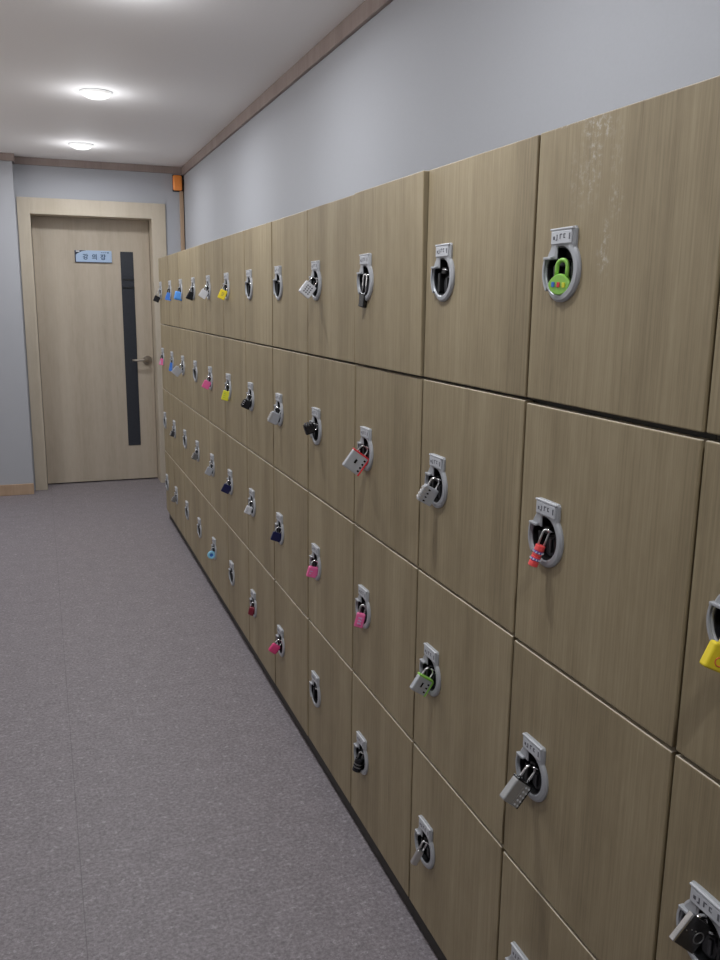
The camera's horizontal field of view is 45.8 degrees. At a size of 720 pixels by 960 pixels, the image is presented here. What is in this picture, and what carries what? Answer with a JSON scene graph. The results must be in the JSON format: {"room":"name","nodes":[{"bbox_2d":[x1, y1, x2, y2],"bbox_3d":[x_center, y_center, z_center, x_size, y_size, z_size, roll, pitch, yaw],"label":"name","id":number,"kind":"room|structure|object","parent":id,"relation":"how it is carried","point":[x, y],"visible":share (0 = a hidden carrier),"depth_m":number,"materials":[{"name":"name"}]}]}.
{"room":"locker corridor","nodes":[
{"label":"locker corridor","id":0,"kind":"room"},
{"bbox_2d":[0,160,180,489],"bbox_3d":[-2.823,-1.107,6.259,3.053,2.408,0.530,-4,13,-20],"label":"wall","id":1,"kind":"structure","parent":0,"point":[16,180],"depth_m":6.19,"materials":[{"name":"white paint"}]},
{"bbox_2d":[0,152,13,160],"bbox_3d":[-3.267,-2.172,5.566,1.874,0.051,0.016,-4,13,-20],"label":"trim","id":2,"kind":"structure","parent":1,"relation":"attached to","point":[3,156],"depth_m":5.87,"materials":[{"name":"brown wood"}]},
{"bbox_2d":[0,483,33,495],"bbox_3d":[-3.303,0.120,6.043,1.858,0.082,0.012,-4,13,-20],"label":"baseboard","id":3,"kind":"structure","parent":1,"relation":"attached to","point":[13,489],"depth_m":6.32,"materials":[{"name":"beige wood"}]},
{"bbox_2d":[16,197,166,489],"bbox_3d":[-2.011,-1.023,6.567,1.041,2.137,0.262,-4,13,-20],"label":"trim","id":4,"kind":"structure","parent":1,"relation":"attached to","point":[154,213],"depth_m":6.35,"materials":[{"name":"brown wood"}]},
{"bbox_2d":[31,216,157,483],"bbox_3d":[-2.035,-0.980,6.616,0.846,2.015,0.103,-4,13,-20],"label":"door","id":5,"kind":"structure","parent":1,"relation":"in","point":[95,334],"depth_m":6.62,"materials":[{"name":"brown wood"}]},
{"bbox_2d":[74,250,111,262],"bbox_3d":[-2.025,-1.696,6.474,0.269,0.089,0.013,-4,13,-20],"label":"door sign","id":6,"kind":"object","parent":5,"relation":"attached to","point":[89,256],"visible":1,"depth_m":6.47,"materials":[{"name":"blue plastic"}]},
{"bbox_2d":[12,156,180,173],"bbox_3d":[-1.896,-2.288,6.203,1.179,0.051,0.016,-4,13,-20],"label":"trim","id":7,"kind":"structure","parent":1,"relation":"attached to","point":[18,160],"depth_m":6.19,"materials":[{"name":"brown wood"}]},
{"bbox_2d":[172,175,182,191],"bbox_3d":[-1.365,-2.228,6.397,0.079,0.122,0.052,-4,13,-20],"label":"beacon","id":8,"kind":"object","parent":1,"relation":"attached to","point":[177,180],"visible":1,"depth_m":6.38,"materials":[{"name":"orange plastic"}]},
{"bbox_2d":[179,180,185,250],"bbox_3d":[-1.358,-1.126,6.653,0.036,2.320,0.018,-4,13,-20],"label":"cable trunking","id":9,"kind":"object","parent":1,"relation":"attached to","point":[181,193],"visible":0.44,"depth_m":6.47,"materials":[{"name":"beige plastic"}]},
{"bbox_2d":[0,0,364,166],"bbox_3d":[-1.353,-1.517,2.166,3.253,0.100,9.300,-4,13,-20],"label":"ceiling","id":10,"kind":"structure","parent":0,"point":[177,73],"depth_m":3.64,"materials":[{"name":"paint"}]},
{"bbox_2d":[68,142,93,149],"bbox_3d":[-1.800,-2.151,5.506,0.160,0.033,0.160,-4,13,-20],"label":"recessed light","id":11,"kind":"object","parent":10,"relation":"in","point":[77,145],"visible":1,"depth_m":5.46,"materials":[{"name":"white"}]},
{"bbox_2d":[79,88,112,99],"bbox_3d":[-1.271,-1.854,4.111,0.160,0.033,0.160,-4,13,-20],"label":"recessed light","id":12,"kind":"object","parent":10,"relation":"in","point":[91,93],"visible":1,"depth_m":4.07,"materials":[{"name":"white"}]},
{"bbox_2d":[0,477,438,959],"bbox_3d":[-1.383,0.938,2.677,3.253,0.100,9.300,-4,13,-20],"label":"floor","id":13,"kind":"structure","parent":0,"point":[160,798],"depth_m":2.61,"materials":[{"name":"grey carpet"}]},
{"bbox_2d":[158,256,178,531],"bbox_3d":[-1.054,-0.546,5.433,0.367,1.686,0.404,-4,13,-20],"label":"locker","id":14,"kind":"object","parent":13,"relation":"on","point":[162,262],"visible":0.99,"depth_m":5.36,"materials":[{"name":"grey wood"}]},
{"bbox_2d":[153,289,160,302],"bbox_3d":[-1.270,-1.155,5.347,0.058,0.085,0.015,-2,12,-14],"label":"padlock","id":15,"kind":"object","parent":14,"relation":"attached to","point":[156,298],"visible":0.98,"depth_m":5.34,"materials":[{"name":"metal"}]},
{"bbox_2d":[167,252,188,547],"bbox_3d":[-0.914,-0.467,5.062,0.366,1.686,0.404,-4,13,-20],"label":"locker","id":16,"kind":"object","parent":13,"relation":"on","point":[172,260],"visible":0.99,"depth_m":4.98,"materials":[{"name":"grey wood"}]},
{"bbox_2d":[165,288,170,300],"bbox_3d":[-1.119,-1.083,4.979,0.041,0.071,0.014,1,12,0],"label":"padlock","id":17,"kind":"object","parent":16,"relation":"attached to","point":[167,297],"visible":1,"depth_m":4.97,"materials":[{"name":"blue paint"}]},
{"bbox_2d":[171,494,176,502],"bbox_3d":[-1.139,0.112,5.228,0.042,0.054,0.014,1,12,0],"label":"padlock","id":18,"kind":"object","parent":16,"relation":"attached to","point":[174,498],"visible":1,"depth_m":5.22,"materials":[{"name":"silver metal"}]},
{"bbox_2d":[178,248,201,568],"bbox_3d":[-0.773,-0.388,4.691,0.366,1.686,0.404,-4,13,-20],"label":"locker","id":19,"kind":"object","parent":13,"relation":"on","point":[184,272],"visible":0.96,"depth_m":4.61,"materials":[{"name":"grey wood"}]},
{"bbox_2d":[171,364,182,376],"bbox_3d":[-1.001,-0.603,4.684,0.070,0.073,0.013,-3,12,-16],"label":"padlock","id":20,"kind":"object","parent":19,"relation":"attached to","point":[176,371],"visible":1,"depth_m":4.68,"materials":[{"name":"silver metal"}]},
{"bbox_2d":[174,287,181,300],"bbox_3d":[-0.977,-1.004,4.607,0.056,0.072,0.016,-2,12,-12],"label":"padlock","id":21,"kind":"object","parent":19,"relation":"attached to","point":[177,296],"visible":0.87,"depth_m":4.60,"materials":[{"name":"blue paint"}]},
{"bbox_2d":[190,243,215,591],"bbox_3d":[-0.632,-0.309,4.320,0.367,1.686,0.404,-4,13,-20],"label":"locker","id":22,"kind":"object","parent":13,"relation":"on","point":[197,253],"visible":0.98,"depth_m":4.24,"materials":[{"name":"grey wood"}]},
{"bbox_2d":[186,286,193,300],"bbox_3d":[-0.842,-0.926,4.236,0.048,0.070,0.015,-1,12,-6],"label":"padlock","id":23,"kind":"object","parent":22,"relation":"attached to","point":[190,294],"visible":0.94,"depth_m":4.23,"materials":[{"name":"black metal"}]},
{"bbox_2d":[191,449,197,459],"bbox_3d":[-0.851,-0.130,4.402,0.041,0.056,0.014,-1,12,-6],"label":"padlock","id":24,"kind":"object","parent":22,"relation":"attached to","point":[194,456],"visible":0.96,"depth_m":4.40,"materials":[{"name":"silver metal"}]},
{"bbox_2d":[205,238,232,619],"bbox_3d":[-0.492,-0.230,3.949,0.366,1.686,0.404,-4,13,-20],"label":"locker","id":25,"kind":"object","parent":13,"relation":"on","point":[214,305],"visible":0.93,"depth_m":3.87,"materials":[{"name":"grey wood"}]},
{"bbox_2d":[198,285,208,298],"bbox_3d":[-0.706,-0.851,3.861,0.053,0.064,0.013,-2,12,-14],"label":"padlock","id":26,"kind":"object","parent":25,"relation":"attached to","point":[203,294],"visible":0.95,"depth_m":3.86,"materials":[{"name":"silver metal"}]},
{"bbox_2d":[202,376,210,389],"bbox_3d":[-0.709,-0.449,3.945,0.049,0.062,0.013,-2,12,-14],"label":"padlock","id":27,"kind":"object","parent":25,"relation":"attached to","point":[206,384],"visible":0.9,"depth_m":3.94,"materials":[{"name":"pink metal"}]},
{"bbox_2d":[205,463,212,475],"bbox_3d":[-0.712,-0.049,4.031,0.045,0.060,0.013,-1,12,-6],"label":"padlock","id":28,"kind":"object","parent":25,"relation":"attached to","point":[209,470],"visible":0.94,"depth_m":4.03,"materials":[{"name":"silver metal"}]},
{"bbox_2d":[207,547,214,558],"bbox_3d":[-0.715,0.352,4.113,0.044,0.059,0.013,-2,12,-14],"label":"padlock","id":29,"kind":"object","parent":25,"relation":"attached to","point":[211,554],"visible":0.96,"depth_m":4.11,"materials":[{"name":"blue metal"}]},
{"bbox_2d":[222,231,253,654],"bbox_3d":[-0.351,-0.151,3.578,0.366,1.686,0.404,-4,13,-20],"label":"locker","id":30,"kind":"object","parent":13,"relation":"on","point":[232,245],"visible":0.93,"depth_m":3.49,"materials":[{"name":"grey wood"}]},
{"bbox_2d":[218,284,226,299],"bbox_3d":[-0.561,-0.770,3.492,0.046,0.066,0.013,-1,12,-10],"label":"padlock","id":31,"kind":"object","parent":30,"relation":"attached to","point":[222,294],"visible":0.9,"depth_m":3.49,"materials":[{"name":"yellow metal"}]},
{"bbox_2d":[221,384,228,400],"bbox_3d":[-0.563,-0.366,3.577,0.041,0.070,0.013,-1,12,-8],"label":"padlock","id":32,"kind":"object","parent":30,"relation":"attached to","point":[225,394],"visible":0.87,"depth_m":3.57,"materials":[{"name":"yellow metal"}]},
{"bbox_2d":[221,480,230,493],"bbox_3d":[-0.573,0.030,3.658,0.050,0.061,0.015,-2,12,-14],"label":"padlock","id":33,"kind":"object","parent":30,"relation":"attached to","point":[226,488],"visible":0.84,"depth_m":3.65,"materials":[{"name":"blue metal"}]},
{"bbox_2d":[230,568,232,582],"bbox_3d":[-0.556,0.418,3.750,0.016,0.070,0.070,-4,13,-20],"label":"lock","id":34,"kind":"object","parent":30,"relation":"on","point":[231,569],"depth_m":3.76,"materials":[{"name":"black plastic"}]},
{"bbox_2d":[244,222,279,697],"bbox_3d":[-0.210,-0.072,3.207,0.366,1.686,0.404,-4,13,-20],"label":"locker","id":35,"kind":"object","parent":13,"relation":"on","point":[258,239],"visible":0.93,"depth_m":3.12,"materials":[{"name":"grey wood"}]},
{"bbox_2d":[241,394,251,409],"bbox_3d":[-0.426,-0.293,3.204,0.047,0.059,0.016,-1,12,-10],"label":"padlock","id":36,"kind":"object","parent":35,"relation":"attached to","point":[246,404],"visible":0.92,"depth_m":3.20,"materials":[{"name":"black metal"}]},
{"bbox_2d":[244,501,252,514],"bbox_3d":[-0.428,0.107,3.289,0.039,0.056,0.013,-1,12,-6],"label":"padlock","id":37,"kind":"object","parent":35,"relation":"attached to","point":[248,509],"visible":0.92,"depth_m":3.29,"materials":[{"name":"silver metal"}]},
{"bbox_2d":[247,277,250,296],"bbox_3d":[-0.400,-0.707,3.128,0.016,0.070,0.070,-4,13,-20],"label":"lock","id":38,"kind":"object","parent":35,"relation":"on","point":[248,278],"depth_m":3.14,"materials":[{"name":"black plastic"}]},
{"bbox_2d":[248,602,254,615],"bbox_3d":[-0.428,0.509,3.377,0.033,0.060,0.014,5,12,19],"label":"padlock","id":39,"kind":"object","parent":35,"relation":"attached to","point":[251,611],"visible":0.91,"depth_m":3.37,"materials":[{"name":"red metal"}]},
{"bbox_2d":[272,210,313,749],"bbox_3d":[-0.069,0.007,2.836,0.365,1.686,0.404,-4,13,-20],"label":"locker","id":40,"kind":"object","parent":13,"relation":"on","point":[289,233],"visible":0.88,"depth_m":2.74,"materials":[{"name":"grey wood"}]},
{"bbox_2d":[267,407,280,424],"bbox_3d":[-0.284,-0.213,2.834,0.049,0.061,0.016,-1,12,-10],"label":"padlock","id":41,"kind":"object","parent":40,"relation":"attached to","point":[274,417],"visible":0.91,"depth_m":2.83,"materials":[{"name":"silver metal"}]},
{"bbox_2d":[268,639,281,653],"bbox_3d":[-0.297,0.586,2.998,0.051,0.056,0.015,-2,12,-14],"label":"padlock","id":42,"kind":"object","parent":40,"relation":"attached to","point":[274,648],"visible":0.93,"depth_m":2.99,"materials":[{"name":"pink metal"}]},
{"bbox_2d":[270,526,281,541],"bbox_3d":[-0.286,0.186,2.917,0.043,0.056,0.014,-2,12,-14],"label":"padlock","id":43,"kind":"object","parent":40,"relation":"attached to","point":[275,536],"visible":0.82,"depth_m":2.91,"materials":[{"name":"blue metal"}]},
{"bbox_2d":[275,274,279,296],"bbox_3d":[-0.258,-0.628,2.758,0.016,0.070,0.070,-4,13,-20],"label":"cup","id":44,"kind":"object","parent":40,"relation":"on","point":[277,276],"depth_m":2.77,"materials":[{"name":"black plastic"}]},
{"bbox_2d":[276,402,280,421],"bbox_3d":[-0.264,-0.227,2.841,0.016,0.070,0.070,-4,13,-20],"label":"lock","id":45,"kind":"object","parent":40,"relation":"on","point":[278,404],"depth_m":2.84,"materials":[{"name":"black plastic"}]},
{"bbox_2d":[278,634,281,652],"bbox_3d":[-0.274,0.576,3.008,0.016,0.070,0.070,-4,13,-20],"label":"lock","id":46,"kind":"object","parent":40,"relation":"on","point":[279,635],"depth_m":3.02,"materials":[{"name":"black plastic"}]},
{"bbox_2d":[308,194,361,820],"bbox_3d":[0.072,0.086,2.465,0.364,1.686,0.404,-4,13,-20],"label":"locker","id":47,"kind":"object","parent":13,"relation":"on","point":[331,226],"visible":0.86,"depth_m":2.37,"materials":[{"name":"grey wood"}]},
{"bbox_2d":[299,276,317,298],"bbox_3d":[-0.143,-0.536,2.375,0.056,0.061,0.014,-3,12,-16],"label":"padlock","id":48,"kind":"object","parent":47,"relation":"attached to","point":[307,289],"visible":0.98,"depth_m":2.37,"materials":[{"name":"silver metal"}]},
{"bbox_2d":[303,421,317,434],"bbox_3d":[-0.141,-0.151,2.459,0.046,0.040,0.019,-2,12,-14],"label":"padlock","id":49,"kind":"object","parent":47,"relation":"attached to","point":[309,428],"visible":0.94,"depth_m":2.45,"materials":[{"name":"black metal"}]},
{"bbox_2d":[306,560,317,577],"bbox_3d":[-0.141,0.266,2.547,0.039,0.057,0.014,-2,12,-14],"label":"padlock","id":50,"kind":"object","parent":47,"relation":"attached to","point":[312,571],"visible":0.8,"depth_m":2.54,"materials":[{"name":"pink metal"}]},
{"bbox_2d":[312,553,316,566],"bbox_3d":[-0.127,0.253,2.554,0.016,0.070,0.070,-4,13,-20],"label":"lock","id":51,"kind":"object","parent":47,"relation":"on","point":[314,555],"depth_m":2.56,"materials":[{"name":"black plastic"}]},
{"bbox_2d":[311,271,317,295],"bbox_3d":[-0.118,-0.549,2.386,0.016,0.070,0.070,-4,13,-20],"label":"cup","id":52,"kind":"object","parent":47,"relation":"on","point":[313,273],"depth_m":2.40,"materials":[{"name":"black plastic"}]},
{"bbox_2d":[312,682,317,703],"bbox_3d":[-0.132,0.655,2.638,0.016,0.070,0.070,-4,13,-20],"label":"cup","id":53,"kind":"object","parent":47,"relation":"on","point":[314,684],"depth_m":2.65,"materials":[{"name":"black plastic"}]},
{"bbox_2d":[312,417,317,440],"bbox_3d":[-0.121,-0.148,2.471,0.016,0.070,0.070,-4,13,-20],"label":"cup","id":54,"kind":"object","parent":47,"relation":"on","point":[314,419],"depth_m":2.48,"materials":[{"name":"black plastic"}]},
{"bbox_2d":[351,171,431,916],"bbox_3d":[0.211,0.166,2.093,0.368,1.686,0.404,-4,13,-20],"label":"locker","id":55,"kind":"object","parent":13,"relation":"on","point":[391,218],"visible":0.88,"depth_m":1.99,"materials":[{"name":"grey wood"}]},
{"bbox_2d":[342,445,368,475],"bbox_3d":[-0.010,-0.048,2.090,0.067,0.077,0.015,-2,12,-14],"label":"padlock","id":56,"kind":"object","parent":55,"relation":"attached to","point":[355,461],"visible":0.98,"depth_m":2.08,"materials":[{"name":"silver metal"}]},
{"bbox_2d":[352,751,363,772],"bbox_3d":[-0.004,0.746,2.262,0.032,0.058,0.025,1,12,0],"label":"padlock","id":57,"kind":"object","parent":55,"relation":"attached to","point":[358,763],"visible":0.98,"depth_m":2.26,"materials":[{"name":"metal"}]},
{"bbox_2d":[354,604,366,627],"bbox_3d":[0.001,0.348,2.179,0.033,0.064,0.014,2,12,7],"label":"padlock","id":58,"kind":"object","parent":55,"relation":"attached to","point":[360,617],"visible":0.99,"depth_m":2.18,"materials":[{"name":"metal"}]},
{"bbox_2d":[356,745,364,769],"bbox_3d":[0.009,0.734,2.267,0.016,0.070,0.070,-4,13,-20],"label":"cup","id":59,"kind":"object","parent":55,"relation":"on","point":[359,748],"depth_m":2.27,"materials":[{"name":"black plastic"}]},
{"bbox_2d":[358,597,365,623],"bbox_3d":[0.015,0.332,2.183,0.016,0.070,0.070,-4,13,-20],"label":"cup","id":60,"kind":"object","parent":55,"relation":"on","point":[361,600],"depth_m":2.19,"materials":[{"name":"black plastic"}]},
{"bbox_2d":[358,273,367,307],"bbox_3d":[0.009,-0.448,2.017,0.013,0.080,0.031,-7,14,-34],"label":"padlock","id":61,"kind":"object","parent":55,"relation":"attached to","point":[362,302],"visible":0.97,"depth_m":2.02,"materials":[{"name":"silver metal"}]},
{"bbox_2d":[360,438,368,465],"bbox_3d":[0.020,-0.069,2.100,0.016,0.070,0.070,-4,13,-20],"label":"cup","id":62,"kind":"object","parent":55,"relation":"on","point":[363,441],"depth_m":2.10,"materials":[{"name":"black plastic"}]},
{"bbox_2d":[360,266,368,292],"bbox_3d":[0.019,-0.470,2.014,0.016,0.070,0.070,-4,13,-20],"label":"cup","id":63,"kind":"object","parent":55,"relation":"on","point":[363,269],"depth_m":2.02,"materials":[{"name":"black plastic"}]},
{"bbox_2d":[409,135,540,959],"bbox_3d":[0.354,0.244,1.723,0.363,1.686,0.404,-4,13,-20],"label":"locker","id":64,"kind":"object","parent":13,"relation":"on","point":[482,208],"visible":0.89,"depth_m":1.61,"materials":[{"name":"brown wood"}]},
{"bbox_2d":[410,840,427,865],"bbox_3d":[0.132,0.826,1.889,0.038,0.059,0.011,-1,12,-8],"label":"padlock","id":65,"kind":"object","parent":64,"relation":"attached to","point":[419,852],"visible":1,"depth_m":1.89,"materials":[{"name":"silver metal"}]},
{"bbox_2d":[410,667,433,696],"bbox_3d":[0.132,0.427,1.803,0.053,0.065,0.015,-3,12,-16],"label":"padlock","id":66,"kind":"object","parent":64,"relation":"attached to","point":[422,683],"visible":1,"depth_m":1.80,"materials":[{"name":"silver metal"}]},
{"bbox_2d":[418,832,429,862],"bbox_3d":[0.150,0.813,1.896,0.016,0.070,0.070,-4,13,-20],"label":"cup","id":67,"kind":"object","parent":64,"relation":"on","point":[425,858],"depth_m":1.90,"materials":[{"name":"black plastic"}]},
{"bbox_2d":[416,477,440,505],"bbox_3d":[0.138,0.023,1.721,0.050,0.060,0.016,-1,12,-10],"label":"padlock","id":68,"kind":"object","parent":64,"relation":"attached to","point":[427,494],"visible":1,"depth_m":1.72,"materials":[{"name":"silver metal"}]},
{"bbox_2d":[423,658,434,690],"bbox_3d":[0.155,0.411,1.812,0.016,0.070,0.070,-4,13,-20],"label":"cup","id":69,"kind":"object","parent":64,"relation":"on","point":[427,662],"depth_m":1.81,"materials":[{"name":"black plastic"}]},
{"bbox_2d":[428,468,441,501],"bbox_3d":[0.160,0.010,1.729,0.016,0.070,0.070,-4,13,-20],"label":"cup","id":70,"kind":"object","parent":64,"relation":"on","point":[432,472],"depth_m":1.73,"materials":[{"name":"black plastic"}]},
{"bbox_2d":[434,258,448,295],"bbox_3d":[0.166,-0.392,1.645,0.016,0.070,0.070,-4,13,-20],"label":"cup","id":71,"kind":"object","parent":64,"relation":"on","point":[441,265],"depth_m":1.66,"materials":[{"name":"black plastic"}]},
{"bbox_2d":[498,75,719,959],"bbox_3d":[0.495,0.323,1.352,0.363,1.686,0.404,-4,13,-20],"label":"locker","id":72,"kind":"object","parent":13,"relation":"on","point":[621,360],"visible":0.94,"depth_m":1.20,"materials":[{"name":"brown wood"}]},
{"bbox_2d":[499,764,536,808],"bbox_3d":[0.266,0.514,1.429,0.066,0.074,0.017,-4,13,-20],"label":"padlock","id":73,"kind":"object","parent":72,"relation":"attached to","point":[517,789],"visible":1,"depth_m":1.42,"materials":[{"name":"silver metal"}]},
{"bbox_2d":[520,752,541,794],"bbox_3d":[0.296,0.494,1.442,0.016,0.070,0.070,-4,13,-20],"label":"cup","id":74,"kind":"object","parent":72,"relation":"on","point":[526,758],"depth_m":1.44,"materials":[{"name":"black plastic"}]},
{"bbox_2d":[528,529,549,567],"bbox_3d":[0.284,0.108,1.353,0.032,0.063,0.018,2,12,7],"label":"padlock","id":75,"kind":"object","parent":72,"relation":"attached to","point":[535,558],"visible":1,"depth_m":1.35,"materials":[{"name":"metal"}]},
{"bbox_2d":[533,516,555,559],"bbox_3d":[0.301,0.092,1.358,0.016,0.070,0.070,-4,13,-20],"label":"cup","id":76,"kind":"object","parent":72,"relation":"on","point":[540,523],"depth_m":1.36,"materials":[{"name":"black plastic"}]},
{"bbox_2d":[538,506,553,514],"bbox_3d":[0.292,0.047,1.340,0.001,0.009,0.044,-4,13,-20],"label":"print","id":77,"kind":"object","parent":72,"relation":"on","point":[542,510],"depth_m":1.34},
{"bbox_2d":[548,258,570,294],"bbox_3d":[0.299,-0.303,1.270,0.014,0.054,0.040,-9,15,-39],"label":"padlock","id":78,"kind":"object","parent":72,"relation":"attached to","point":[559,283],"visible":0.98,"depth_m":1.27,"materials":[{"name":"green plastic"}]},
{"bbox_2d":[547,246,572,286],"bbox_3d":[0.306,-0.313,1.274,0.016,0.070,0.070,-4,13,-20],"label":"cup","id":79,"kind":"object","parent":72,"relation":"on","point":[554,253],"depth_m":1.28,"materials":[{"name":"black plastic"}]},
{"bbox_2d":[656,299,719,959],"bbox_3d":[0.635,0.402,0.981,0.363,1.686,0.404,-4,13,-20],"label":"locker","id":80,"kind":"object","parent":13,"relation":"on","point":[691,881],"visible":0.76,"depth_m":1.05,"materials":[{"name":"brown wood"}]},
{"bbox_2d":[669,910,712,953],"bbox_3d":[0.409,0.559,1.053,0.059,0.059,0.009,-3,12,-16],"label":"padlock","id":81,"kind":"object","parent":80,"relation":"attached to","point":[692,930],"visible":1,"depth_m":1.05,"materials":[{"name":"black metal"}]},
{"bbox_2d":[683,910,719,959],"bbox_3d":[0.436,0.572,1.071,0.016,0.070,0.070,-4,13,-20],"label":"cup","id":82,"kind":"object","parent":80,"relation":"on","point":[709,949],"depth_m":1.07,"materials":[{"name":"black plastic"}]},
{"bbox_2d":[693,894,719,921],"bbox_3d":[0.427,0.527,1.052,0.001,0.009,0.044,-4,13,-20],"label":"print","id":83,"kind":"object","parent":80,"relation":"on","point":[709,904],"depth_m":1.05},
{"bbox_2d":[699,638,719,672],"bbox_3d":[0.418,0.191,0.979,0.055,0.073,0.014,-2,12,-14],"label":"padlock","id":84,"kind":"object","parent":80,"relation":"attached to","point":[710,659],"visible":1,"depth_m":0.97,"materials":[{"name":"yellow metal"}]},
{"bbox_2d":[714,608,719,639],"bbox_3d":[0.442,0.170,0.987,0.016,0.070,0.070,-4,13,-20],"label":"cup","id":85,"kind":"object","parent":80,"relation":"on","point":[716,610],"depth_m":1.02,"materials":[{"name":"black plastic"}]},
{"bbox_2d":[183,0,719,248],"bbox_3d":[0.110,-0.384,2.962,0.100,2.408,9.300,-4,13,-20],"label":"wall","id":86,"kind":"structure","parent":0,"point":[422,85],"depth_m":2.39,"materials":[{"name":"white paint"}]},
{"bbox_2d":[181,0,392,175],"bbox_3d":[0.157,-1.480,2.473,0.016,0.062,8.600,-4,13,-20],"label":"trim","id":87,"kind":"structure","parent":86,"relation":"attached to","point":[368,9],"depth_m":3.53,"materials":[{"name":"brown wood"}]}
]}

